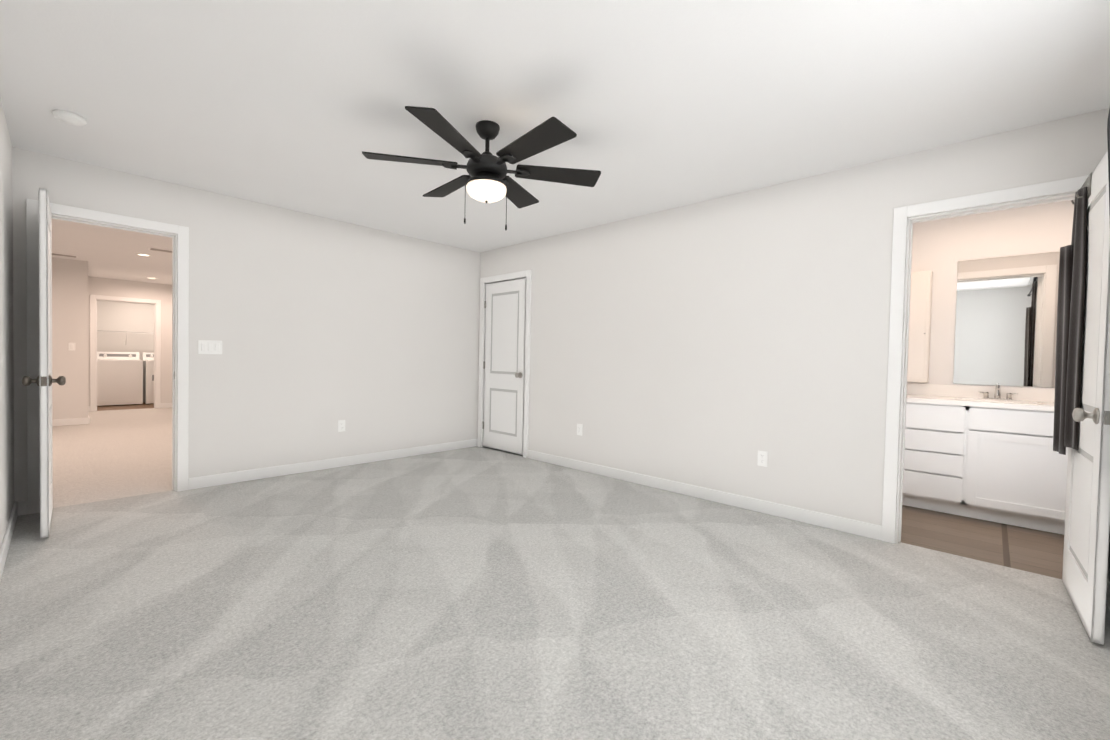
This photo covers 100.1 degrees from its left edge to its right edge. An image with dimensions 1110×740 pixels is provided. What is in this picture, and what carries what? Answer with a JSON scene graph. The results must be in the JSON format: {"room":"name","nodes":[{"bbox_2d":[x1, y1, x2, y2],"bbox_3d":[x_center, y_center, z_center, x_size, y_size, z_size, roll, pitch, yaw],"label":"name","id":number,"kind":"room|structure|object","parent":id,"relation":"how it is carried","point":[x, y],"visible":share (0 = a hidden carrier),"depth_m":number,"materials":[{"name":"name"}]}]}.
{"room":"empty bedroom","nodes":[
{"label":"empty bedroom","id":0,"kind":"room"},
{"bbox_2d":[0,98,13,547],"bbox_3d":[-1.698,-0.164,1.221,5.290,2.440,0.120,2,2,43],"label":"wall","id":1,"kind":"structure","parent":0,"point":[6,378],"depth_m":2.67,"materials":[{"name":"paint"}]},
{"bbox_2d":[0,501,23,580],"bbox_3d":[-1.715,1.006,1.344,5.172,0.095,0.030,2,2,43],"label":"baseboard","id":2,"kind":"structure","parent":1,"relation":"attached to","point":[18,507],"depth_m":2.66,"materials":[{"name":"white wood"}]},
{"bbox_2d":[52,257,87,419],"bbox_3d":[-8.331,-0.435,7.131,2.120,2.440,1.590,2,2,43],"label":"wall","id":3,"kind":"structure","parent":0,"point":[70,310],"depth_m":6.85,"materials":[{"name":"paint"}]},
{"bbox_2d":[52,418,87,425],"bbox_3d":[-7.537,0.769,6.471,0.014,0.095,1.470,2,2,43],"label":"baseboard","id":4,"kind":"structure","parent":3,"relation":"attached to","point":[64,422],"depth_m":6.86,"materials":[{"name":"white wood"}]},
{"bbox_2d":[68,343,74,350],"bbox_3d":[-7.127,-0.344,6.857,0.014,0.114,0.070,2,2,43],"label":"light switch","id":5,"kind":"object","parent":3,"relation":"attached to","point":[71,346],"visible":1,"depth_m":6.86,"materials":[{"name":"white plastic"}]},
{"bbox_2d":[97,402,153,410],"bbox_3d":[-8.563,0.753,9.721,1.808,0.056,2.400,2,2,43],"label":"floor","id":6,"kind":"structure","parent":0,"point":[122,407],"depth_m":9.25,"materials":[{"name":"brown wood"}]},
{"bbox_2d":[97,352,142,405],"bbox_3d":[-9.037,0.171,9.633,0.704,1.085,0.685,2,2,43],"label":"washer","id":7,"kind":"object","parent":6,"relation":"on","point":[119,378],"visible":0.92,"depth_m":9.43,"materials":[{"name":"white metal"}]},
{"bbox_2d":[142,352,153,403],"bbox_3d":[-8.532,0.169,10.160,0.716,1.085,0.685,2,2,43],"label":"dryer","id":8,"kind":"object","parent":6,"relation":"on","point":[148,377],"visible":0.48,"depth_m":9.74,"materials":[{"name":"white metal"}]},
{"bbox_2d":[97,301,153,360],"bbox_3d":[-9.152,-0.524,10.270,0.120,2.440,2.400,2,2,43],"label":"wall","id":9,"kind":"structure","parent":0,"point":[132,318],"depth_m":10.03,"materials":[{"name":"paint"}]},
{"bbox_2d":[97,330,152,344],"bbox_3d":[-8.922,-0.677,10.157,0.350,0.287,1.990,2,2,43],"label":"wire shelf","id":10,"kind":"object","parent":9,"relation":"attached to","point":[126,331],"visible":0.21,"depth_m":9.86,"materials":[{"name":"white metal"}]},
{"bbox_2d":[88,276,171,405],"bbox_3d":[-7.846,-0.471,9.106,0.120,2.440,1.948,2,2,43],"label":"wall","id":11,"kind":"structure","parent":0,"point":[125,288],"depth_m":9.05,"materials":[{"name":"paint"}]},
{"bbox_2d":[90,295,160,411],"bbox_3d":[-8.127,-0.307,8.814,0.156,2.115,0.980,2,2,43],"label":"door frame","id":12,"kind":"structure","parent":11,"relation":"attached to","point":[94,299],"depth_m":8.67,"materials":[{"name":"white wood"}]},
{"bbox_2d":[12,147,479,501],"bbox_3d":[-2.318,-0.252,4.512,0.120,2.440,4.068,2,2,43],"label":"wall","id":13,"kind":"structure","parent":0,"point":[319,327],"depth_m":4.32,"materials":[{"name":"paint"}]},
{"bbox_2d":[22,188,65,537],"bbox_3d":[-3.229,-0.042,2.945,0.718,2.030,0.175,2,2,43],"label":"hall door","id":14,"kind":"structure","parent":13,"relation":"in","point":[44,380],"depth_m":2.71,"materials":[{"name":"white wood"}]},
{"bbox_2d":[26,199,188,513],"bbox_3d":[-3.297,-0.086,3.478,0.156,2.115,0.860,2,2,43],"label":"door frame","id":15,"kind":"structure","parent":13,"relation":"attached to","point":[179,235],"depth_m":3.46,"materials":[{"name":"white wood"}]},
{"bbox_2d":[198,340,221,353],"bbox_3d":[-2.853,-0.188,3.848,0.014,0.114,0.162,2,2,43],"label":"bedroom light switch","id":16,"kind":"object","parent":13,"relation":"attached to","point":[209,347],"visible":1,"depth_m":3.84,"materials":[{"name":"white plastic"}]},
{"bbox_2d":[188,439,477,489],"bbox_3d":[-1.971,0.921,4.820,0.034,0.095,2.909,2,2,43],"label":"baseboard","id":17,"kind":"structure","parent":13,"relation":"attached to","point":[261,473],"depth_m":4.48,"materials":[{"name":"white wood"}]},
{"bbox_2d":[338,420,344,431],"bbox_3d":[-2.134,0.559,4.651,0.008,0.114,0.070,2,2,43],"label":"outlet","id":18,"kind":"object","parent":13,"relation":"attached to","point":[341,425],"visible":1,"depth_m":4.65,"materials":[{"name":"white plastic"}]},
{"bbox_2d":[0,408,1109,739],"bbox_3d":[-3.366,0.971,4.784,12.530,0.060,4.963,2,2,43],"label":"floor","id":19,"kind":"structure","parent":0,"point":[476,592],"depth_m":2.01,"materials":[{"name":"grey carpet"}]},
{"bbox_2d":[0,0,1109,284],"bbox_3d":[-3.434,-1.568,5.921,14.340,0.080,6.540,2,2,43],"label":"ceiling","id":20,"kind":"structure","parent":0,"point":[652,104],"depth_m":2.30,"materials":[{"name":"paint"}]},
{"bbox_2d":[52,253,77,257],"bbox_3d":[-6.883,-1.605,6.486,0.160,0.012,0.320,2,2,43],"label":"ceiling vent","id":21,"kind":"object","parent":20,"relation":"in","point":[58,254],"depth_m":6.49,"materials":[{"name":"white metal"}]},
{"bbox_2d":[52,109,86,126],"bbox_3d":[-2.744,-1.418,2.629,0.136,0.041,0.136,2,2,43],"label":"smoke detector","id":22,"kind":"object","parent":20,"relation":"attached to","point":[69,118],"visible":0.98,"depth_m":2.60,"materials":[{"name":"white plastic"}]},
{"bbox_2d":[135,253,151,255],"bbox_3d":[-5.642,-1.578,6.376,0.170,0.009,0.170,2,2,43],"label":"recessed light","id":23,"kind":"object","parent":20,"relation":"in","point":[140,254],"visible":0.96,"depth_m":6.36,"materials":[{"name":"white"}]},
{"bbox_2d":[148,247,171,252],"bbox_3d":[-5.102,-1.560,6.075,0.160,0.012,0.320,2,2,43],"label":"ceiling vent","id":24,"kind":"object","parent":20,"relation":"in","point":[149,248],"depth_m":6.02,"materials":[{"name":"white metal"}]},
{"bbox_2d":[362,106,600,229],"bbox_3d":[-0.390,-1.096,2.658,1.326,0.588,1.253,2,2,43],"label":"ceiling fan","id":25,"kind":"object","parent":20,"relation":"hanging from","point":[486,180],"visible":1,"depth_m":2.57,"materials":[{"name":"black"}]},
{"bbox_2d":[477,108,1108,535],"bbox_3d":[1.006,-0.174,4.097,5.290,2.440,0.120,2,2,43],"label":"wall","id":26,"kind":"structure","parent":0,"point":[719,344],"depth_m":3.55,"materials":[{"name":"paint"}]},
{"bbox_2d":[482,277,525,455],"bbox_3d":[-0.602,-0.047,5.547,0.752,2.030,0.175,2,2,43],"label":"closet door","id":27,"kind":"structure","parent":26,"relation":"in","point":[504,363],"depth_m":5.52,"materials":[{"name":"white wood"}]},
{"bbox_2d":[478,270,531,457],"bbox_3d":[-0.570,-0.078,5.578,0.908,2.115,0.156,2,2,43],"label":"door frame","id":28,"kind":"structure","parent":26,"relation":"attached to","point":[527,274],"depth_m":5.34,"materials":[{"name":"white wood"}]},
{"bbox_2d":[577,424,582,435],"bbox_3d":[0.249,0.606,4.723,0.070,0.114,0.008,2,2,43],"label":"outlet","id":29,"kind":"object","parent":26,"relation":"attached to","point":[579,429],"visible":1,"depth_m":4.72,"materials":[{"name":"white plastic"}]},
{"bbox_2d":[527,450,881,539],"bbox_3d":[0.896,0.996,4.112,3.300,0.095,0.014,2,2,43],"label":"baseboard","id":30,"kind":"structure","parent":26,"relation":"attached to","point":[856,527],"depth_m":3.66,"materials":[{"name":"white wood"}]},
{"bbox_2d":[757,450,767,466],"bbox_3d":[1.558,0.666,3.492,0.070,0.114,0.008,2,2,43],"label":"outlet","id":31,"kind":"object","parent":26,"relation":"attached to","point":[762,457],"visible":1,"depth_m":3.49,"materials":[{"name":"white plastic"}]},
{"bbox_2d":[881,175,1088,543],"bbox_3d":[2.493,0.051,2.700,0.902,2.115,0.156,2,2,43],"label":"door frame","id":32,"kind":"structure","parent":26,"relation":"attached to","point":[896,381],"depth_m":2.91,"materials":[{"name":"white wood"}]},
{"bbox_2d":[901,505,1063,578],"bbox_3d":[1.874,1.090,4.348,6.292,0.056,1.574,2,2,43],"label":"floor","id":33,"kind":"structure","parent":0,"point":[1040,552],"depth_m":3.03,"materials":[{"name":"brown tile"}]},
{"bbox_2d":[902,403,1067,534],"bbox_3d":[3.590,0.699,3.263,2.084,0.840,0.556,2,2,43],"label":"bathroom vanity","id":34,"kind":"object","parent":33,"relation":"on","point":[987,453],"depth_m":3.35,"materials":[{"name":"white wood"}]},
{"bbox_2d":[906,395,1053,410],"bbox_3d":[3.594,0.261,3.247,2.084,0.035,0.572,2,2,43],"label":"countertop","id":35,"kind":"structure","parent":34,"relation":"on","point":[946,400],"depth_m":3.42,"materials":[{"name":"white stone"}]},
{"bbox_2d":[907,200,1074,388],"bbox_3d":[3.840,-0.102,3.493,2.330,2.440,0.120,2,2,43],"label":"wall","id":36,"kind":"structure","parent":0,"point":[941,248],"depth_m":3.85,"materials":[{"name":"paint"}]},
{"bbox_2d":[907,270,932,382],"bbox_3d":[3.096,-0.367,4.011,0.220,0.945,0.138,2,2,43],"label":"medicine cabinet","id":37,"kind":"object","parent":36,"relation":"attached to","point":[920,326],"visible":0.77,"depth_m":3.94,"materials":[{"name":"white"}]},
{"bbox_2d":[907,383,1054,402],"bbox_3d":[3.784,0.193,3.446,2.084,0.100,0.020,2,2,43],"label":"backsplash","id":38,"kind":"structure","parent":36,"relation":"attached to","point":[1044,395],"depth_m":3.72,"materials":[{"name":"white stone"}]},
{"bbox_2d":[953,252,1059,386],"bbox_3d":[3.929,-0.369,3.319,1.620,1.015,0.006,2,2,43],"label":"bathroom mirror","id":39,"kind":"object","parent":36,"relation":"attached to","point":[1006,322],"visible":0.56,"depth_m":3.66,"materials":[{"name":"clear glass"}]},
{"bbox_2d":[1107,530,1109,581],"bbox_3d":[1.536,-0.090,0.889,0.120,2.440,3.824,2,2,43],"label":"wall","id":40,"kind":"structure","parent":0,"point":[1108,574],"depth_m":2.29,"materials":[{"name":"paint"}]},
{"bbox_2d":[1062,150,1109,644],"bbox_3d":[2.471,0.094,2.132,0.176,2.030,0.744,2,2,43],"label":"bathroom door","id":41,"kind":"structure","parent":40,"relation":"in","point":[1086,543],"depth_m":2.01,"materials":[{"name":"white wood"}]},
{"bbox_2d":[1053,172,1092,454],"bbox_3d":[2.585,-0.254,2.311,0.118,1.345,0.289,2,2,43],"label":"towel","id":42,"kind":"object","parent":41,"relation":"hanging from","point":[1071,293],"visible":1,"depth_m":2.27,"materials":[{"name":"black fabric"}]},
{"bbox_2d":[1106,579,1109,609],"bbox_3d":[1.469,1.080,0.977,0.028,0.095,3.798,2,2,43],"label":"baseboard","id":43,"kind":"structure","parent":40,"relation":"attached to","point":[1108,583],"depth_m":2.21,"materials":[{"name":"white wood"}]},
{"bbox_2d":[1107,108,1109,215],"bbox_3d":[1.409,-0.326,0.936,0.142,1.565,2.441,2,2,43],"label":"panel","id":44,"kind":"object","parent":40,"relation":"hanging from","point":[1108,131],"visible":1,"depth_m":1.85,"materials":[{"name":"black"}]}
]}

